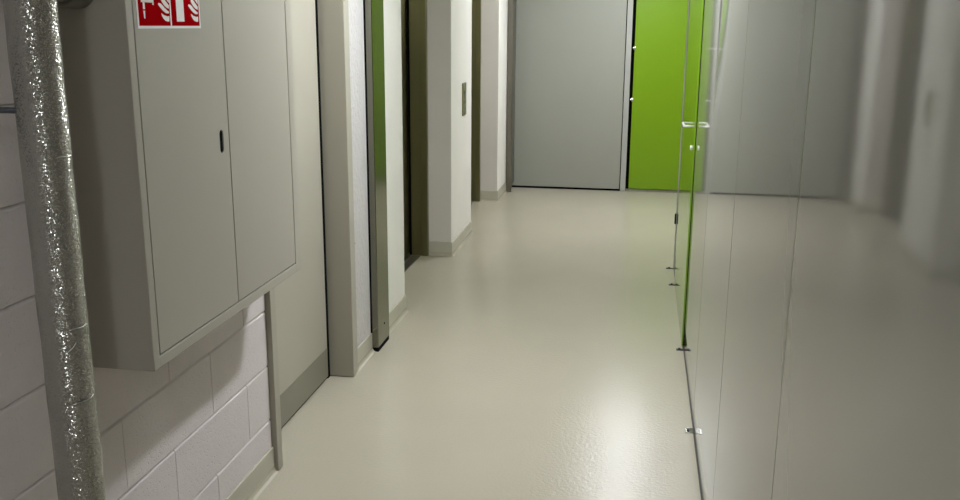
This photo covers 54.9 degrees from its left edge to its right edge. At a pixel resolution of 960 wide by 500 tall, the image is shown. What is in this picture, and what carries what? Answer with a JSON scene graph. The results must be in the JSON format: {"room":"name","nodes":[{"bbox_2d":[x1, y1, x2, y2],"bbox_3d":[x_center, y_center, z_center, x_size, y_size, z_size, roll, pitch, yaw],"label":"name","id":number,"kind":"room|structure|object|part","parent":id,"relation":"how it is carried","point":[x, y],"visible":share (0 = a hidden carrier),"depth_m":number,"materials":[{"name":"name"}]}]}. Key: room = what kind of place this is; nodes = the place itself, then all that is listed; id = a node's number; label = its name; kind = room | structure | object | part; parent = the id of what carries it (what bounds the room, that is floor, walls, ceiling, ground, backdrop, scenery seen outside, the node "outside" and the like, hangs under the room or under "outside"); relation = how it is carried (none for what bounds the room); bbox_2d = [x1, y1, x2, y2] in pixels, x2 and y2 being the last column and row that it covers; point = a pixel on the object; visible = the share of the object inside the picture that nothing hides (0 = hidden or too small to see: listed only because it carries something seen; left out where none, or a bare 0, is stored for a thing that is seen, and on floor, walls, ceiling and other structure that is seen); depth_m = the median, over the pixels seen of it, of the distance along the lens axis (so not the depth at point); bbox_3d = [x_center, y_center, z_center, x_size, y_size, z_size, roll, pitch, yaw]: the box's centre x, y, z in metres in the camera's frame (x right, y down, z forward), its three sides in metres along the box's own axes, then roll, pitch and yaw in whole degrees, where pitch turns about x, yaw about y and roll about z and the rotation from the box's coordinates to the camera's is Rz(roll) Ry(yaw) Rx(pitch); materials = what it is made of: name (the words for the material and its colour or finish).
{"room":"basement corridor","nodes":[
{"label":"basement corridor","id":0,"kind":"room"},
{"bbox_2d":[0,0,370,499],"bbox_3d":[-1.275,0.190,0.774,0.211,2.450,7.760,3,14,9],"label":"wall","id":1,"kind":"structure","parent":0,"point":[193,427],"depth_m":2.55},
{"bbox_2d":[0,107,14,113],"bbox_3d":[-0.958,-0.225,1.599,0.104,0.042,0.400,3,14,9],"label":"bracket","id":2,"kind":"object","parent":1,"relation":"attached to","point":[11,110],"visible":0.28,"depth_m":1.76,"materials":[{"name":"grey metal"}]},
{"bbox_2d":[58,0,300,371],"bbox_3d":[-0.763,-0.307,2.543,0.170,0.985,0.972,3,14,9],"label":"upper cabinet","id":3,"kind":"object","parent":1,"relation":"attached to","point":[181,112],"visible":0.97,"depth_m":2.24,"materials":[{"name":"beige metal"}]},
{"bbox_2d":[57,0,92,8],"bbox_3d":[-0.887,-0.537,1.879,0.086,0.086,0.236,3,14,9],"label":"supply pipe","id":4,"kind":"object","parent":3,"relation":"attached to","point":[77,4],"visible":0.79,"depth_m":1.95,"materials":[{"name":"grey metal"}]},
{"bbox_3d":[-0.723,-0.249,2.306,0.005,0.919,0.440,3,14,9],"label":"door","id":5,"kind":"part","parent":3,"relation":"part of","materials":[{"name":"beige metal"}]},
{"bbox_3d":[-0.647,-0.353,2.734,0.005,0.919,0.443,3,14,9],"label":"door","id":6,"kind":"part","parent":3,"relation":"part of","materials":[{"name":"beige metal"}]},
{"bbox_2d":[225,446,277,499],"bbox_3d":[-1.290,1.501,0.352,0.021,0.100,6.338,3,14,9],"label":"baseboard","id":7,"kind":"structure","parent":1,"relation":"attached to","point":[253,484],"depth_m":3.23,"materials":[{"name":"paint"}]},
{"bbox_2d":[357,295,408,371],"bbox_3d":[-0.502,0.416,4.831,0.021,0.100,0.972,3,14,9],"label":"baseboard","id":8,"kind":"structure","parent":1,"relation":"attached to","point":[365,349],"depth_m":4.95,"materials":[{"name":"paint"}]},
{"bbox_2d":[383,0,404,311],"bbox_3d":[-0.841,-0.790,4.809,0.750,2.450,0.570,3,14,9],"label":"wall","id":9,"kind":"structure","parent":0,"point":[391,8],"depth_m":4.91,"materials":[{"name":"white paint"}]},
{"bbox_2d":[406,0,471,253],"bbox_3d":[-0.499,-1.254,6.724,0.750,2.450,0.770,3,14,9],"label":"wall","id":10,"kind":"structure","parent":0,"point":[449,22],"depth_m":6.47,"materials":[{"name":"white paint"}]},
{"bbox_2d":[429,221,472,256],"bbox_3d":[-0.207,-0.096,6.942,0.181,0.100,0.791,3,14,9],"label":"baseboard","id":11,"kind":"structure","parent":10,"relation":"attached to","point":[449,249],"depth_m":6.59,"materials":[{"name":"paint"}]},
{"bbox_2d":[462,82,465,115],"bbox_3d":[-0.115,-1.102,6.755,0.014,0.235,0.120,3,14,9],"label":"panel","id":12,"kind":"object","parent":10,"relation":"attached to","point":[463,84],"visible":1,"depth_m":6.72,"materials":[{"name":"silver metal"}]},
{"bbox_2d":[256,187,700,499],"bbox_3d":[0.099,0.910,3.283,4.000,0.120,13.100,3,14,9],"label":"floor","id":13,"kind":"structure","parent":0,"point":[540,359],"depth_m":4.31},
{"bbox_2d":[3,0,105,499],"bbox_3d":[-0.833,-0.059,1.805,0.094,2.449,0.093,3,14,9],"label":"insulated pipe","id":14,"kind":"object","parent":13,"relation":"on","point":[32,27],"visible":1,"depth_m":1.78,"materials":[{"name":"silver metal"}]},
{"bbox_2d":[363,0,388,351],"bbox_3d":[-0.501,-0.700,4.457,0.041,2.446,0.210,3,14,9],"label":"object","id":15,"kind":"object","parent":13,"relation":"on","point":[373,13],"visible":1,"depth_m":4.49,"materials":[{"name":"grey"}]},
{"bbox_2d":[684,428,692,433],"bbox_3d":[0.849,0.732,3.759,0.034,0.010,0.048,3,14,9],"label":"bracket","id":16,"kind":"object","parent":13,"relation":"on","point":[687,430],"visible":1,"depth_m":3.75,"materials":[{"name":"silver metal"}]},
{"bbox_2d":[480,0,507,190],"bbox_3d":[-0.123,-1.766,8.836,0.750,2.450,0.900,3,14,9],"label":"wall","id":17,"kind":"structure","parent":0,"point":[494,13],"depth_m":8.47,"materials":[{"name":"white paint"}]},
{"bbox_2d":[480,182,506,201],"bbox_3d":[0.143,-0.573,8.910,0.181,0.100,0.621,3,14,9],"label":"baseboard","id":18,"kind":"structure","parent":17,"relation":"attached to","point":[485,195],"depth_m":8.63,"materials":[{"name":"paint"}]},
{"bbox_2d":[506,0,516,191],"bbox_3d":[0.312,-1.785,8.961,0.052,2.426,0.298,3,14,9],"label":"trim","id":19,"kind":"structure","parent":17,"relation":"attached to","point":[512,4],"depth_m":8.94,"materials":[{"name":"grey metal"}]},
{"bbox_2d":[673,0,959,499],"bbox_3d":[0.523,0.050,1.399,0.064,2.448,9.635,3,14,9],"label":"wall","id":20,"kind":"structure","parent":0,"point":[821,345],"depth_m":1.31,"materials":[{"name":"grey"}]},
{"bbox_3d":[1.346,-1.064,5.990,0.055,2.443,0.045,3,14,9],"label":"post","id":21,"kind":"part","parent":20,"relation":"part of","materials":[{"name":"grey"}]},
{"bbox_3d":[1.295,-1.012,5.771,0.022,2.440,0.412,3,14,9],"label":"panel","id":22,"kind":"part","parent":20,"relation":"part of","materials":[{"name":"grey"}]},
{"bbox_2d":[674,0,704,344],"bbox_3d":[1.126,-0.831,5.010,0.081,2.434,1.174,3,14,9],"label":"door","id":23,"kind":"structure","parent":20,"relation":"in","point":[689,124],"depth_m":4.88,"materials":[{"name":"green"}]},
{"bbox_3d":[1.033,-0.624,4.597,0.054,0.012,0.178,3,14,9],"label":"handle","id":24,"kind":"part","parent":23,"relation":"part of","materials":[{"name":"silver metal"}]},
{"bbox_3d":[0.975,-0.577,3.975,0.022,2.440,0.971,3,14,9],"label":"panel","id":25,"kind":"part","parent":20,"relation":"part of","materials":[{"name":"grey"}]},
{"bbox_3d":[0.807,-0.349,3.033,0.022,2.440,0.991,3,14,9],"label":"panel","id":26,"kind":"part","parent":20,"relation":"part of","materials":[{"name":"grey"}]},
{"bbox_3d":[0.636,-0.116,2.071,0.022,2.440,1.011,3,14,9],"label":"panel","id":27,"kind":"part","parent":20,"relation":"part of","materials":[{"name":"grey"}]},
{"bbox_3d":[0.460,0.118,1.107,0.030,2.440,0.999,3,14,9],"label":"panel","id":28,"kind":"part","parent":20,"relation":"part of","materials":[{"name":"grey"}]},
{"bbox_3d":[1.245,-1.817,9.081,3.700,2.450,0.140,3,14,9],"label":"wall","id":29,"kind":"structure","parent":0,"visible":0},
{"bbox_2d":[512,0,632,190],"bbox_3d":[0.872,-1.687,9.066,1.183,2.200,0.067,3,14,9],"label":"door","id":30,"kind":"structure","parent":29,"relation":"in","point":[572,68],"depth_m":9.07,"materials":[{"name":"grey paint"}]},
{"bbox_2d":[625,0,687,192],"bbox_3d":[1.936,-1.636,8.884,0.977,2.200,0.081,3,14,9],"label":"door","id":31,"kind":"structure","parent":29,"relation":"in","point":[659,27],"depth_m":8.93,"materials":[{"name":"green laminate"}]},
{"bbox_3d":[-1.551,0.177,0.820,0.750,2.450,7.760,3,14,9],"label":"wall","id":32,"kind":"structure","parent":0,"visible":0},
{"bbox_2d":[263,0,357,470],"bbox_3d":[-0.736,-0.342,3.647,0.180,2.130,1.012,3,14,9],"label":"door","id":33,"kind":"structure","parent":32,"relation":"in","point":[311,315],"depth_m":3.98,"materials":[{"name":"beige"}]},
{"bbox_3d":[-0.777,0.617,3.861,0.002,0.138,0.855,3,14,9],"label":"kick plate","id":34,"kind":"part","parent":33,"relation":"part of","materials":[{"name":"grey metal"}]},
{"bbox_3d":[-0.604,-1.264,6.761,0.530,2.450,3.470,3,14,9],"label":"wall","id":35,"kind":"structure","parent":0,"visible":0},
{"bbox_2d":[401,0,428,271],"bbox_3d":[-0.568,-0.849,5.735,0.198,2.130,1.319,3,14,9],"label":"door","id":36,"kind":"structure","parent":35,"relation":"in","point":[413,15],"depth_m":6.35,"materials":[{"name":"gold metal"}]},
{"bbox_3d":[-0.567,-0.902,6.047,0.030,2.054,0.653,3,14,9],"label":"sliding panel","id":37,"kind":"part","parent":36,"relation":"part of","materials":[{"name":"grey metal"}]},
{"bbox_3d":[-0.599,0.179,6.003,0.143,0.006,1.210,3,14,9],"label":"sill","id":38,"kind":"part","parent":36,"relation":"part of","materials":[{"name":"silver metal"}]},
{"bbox_2d":[471,0,480,203],"bbox_3d":[-0.206,-1.341,7.766,0.198,2.130,1.359,3,14,9],"label":"door","id":39,"kind":"structure","parent":35,"relation":"in","point":[476,4],"depth_m":8.41,"materials":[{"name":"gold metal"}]}
]}

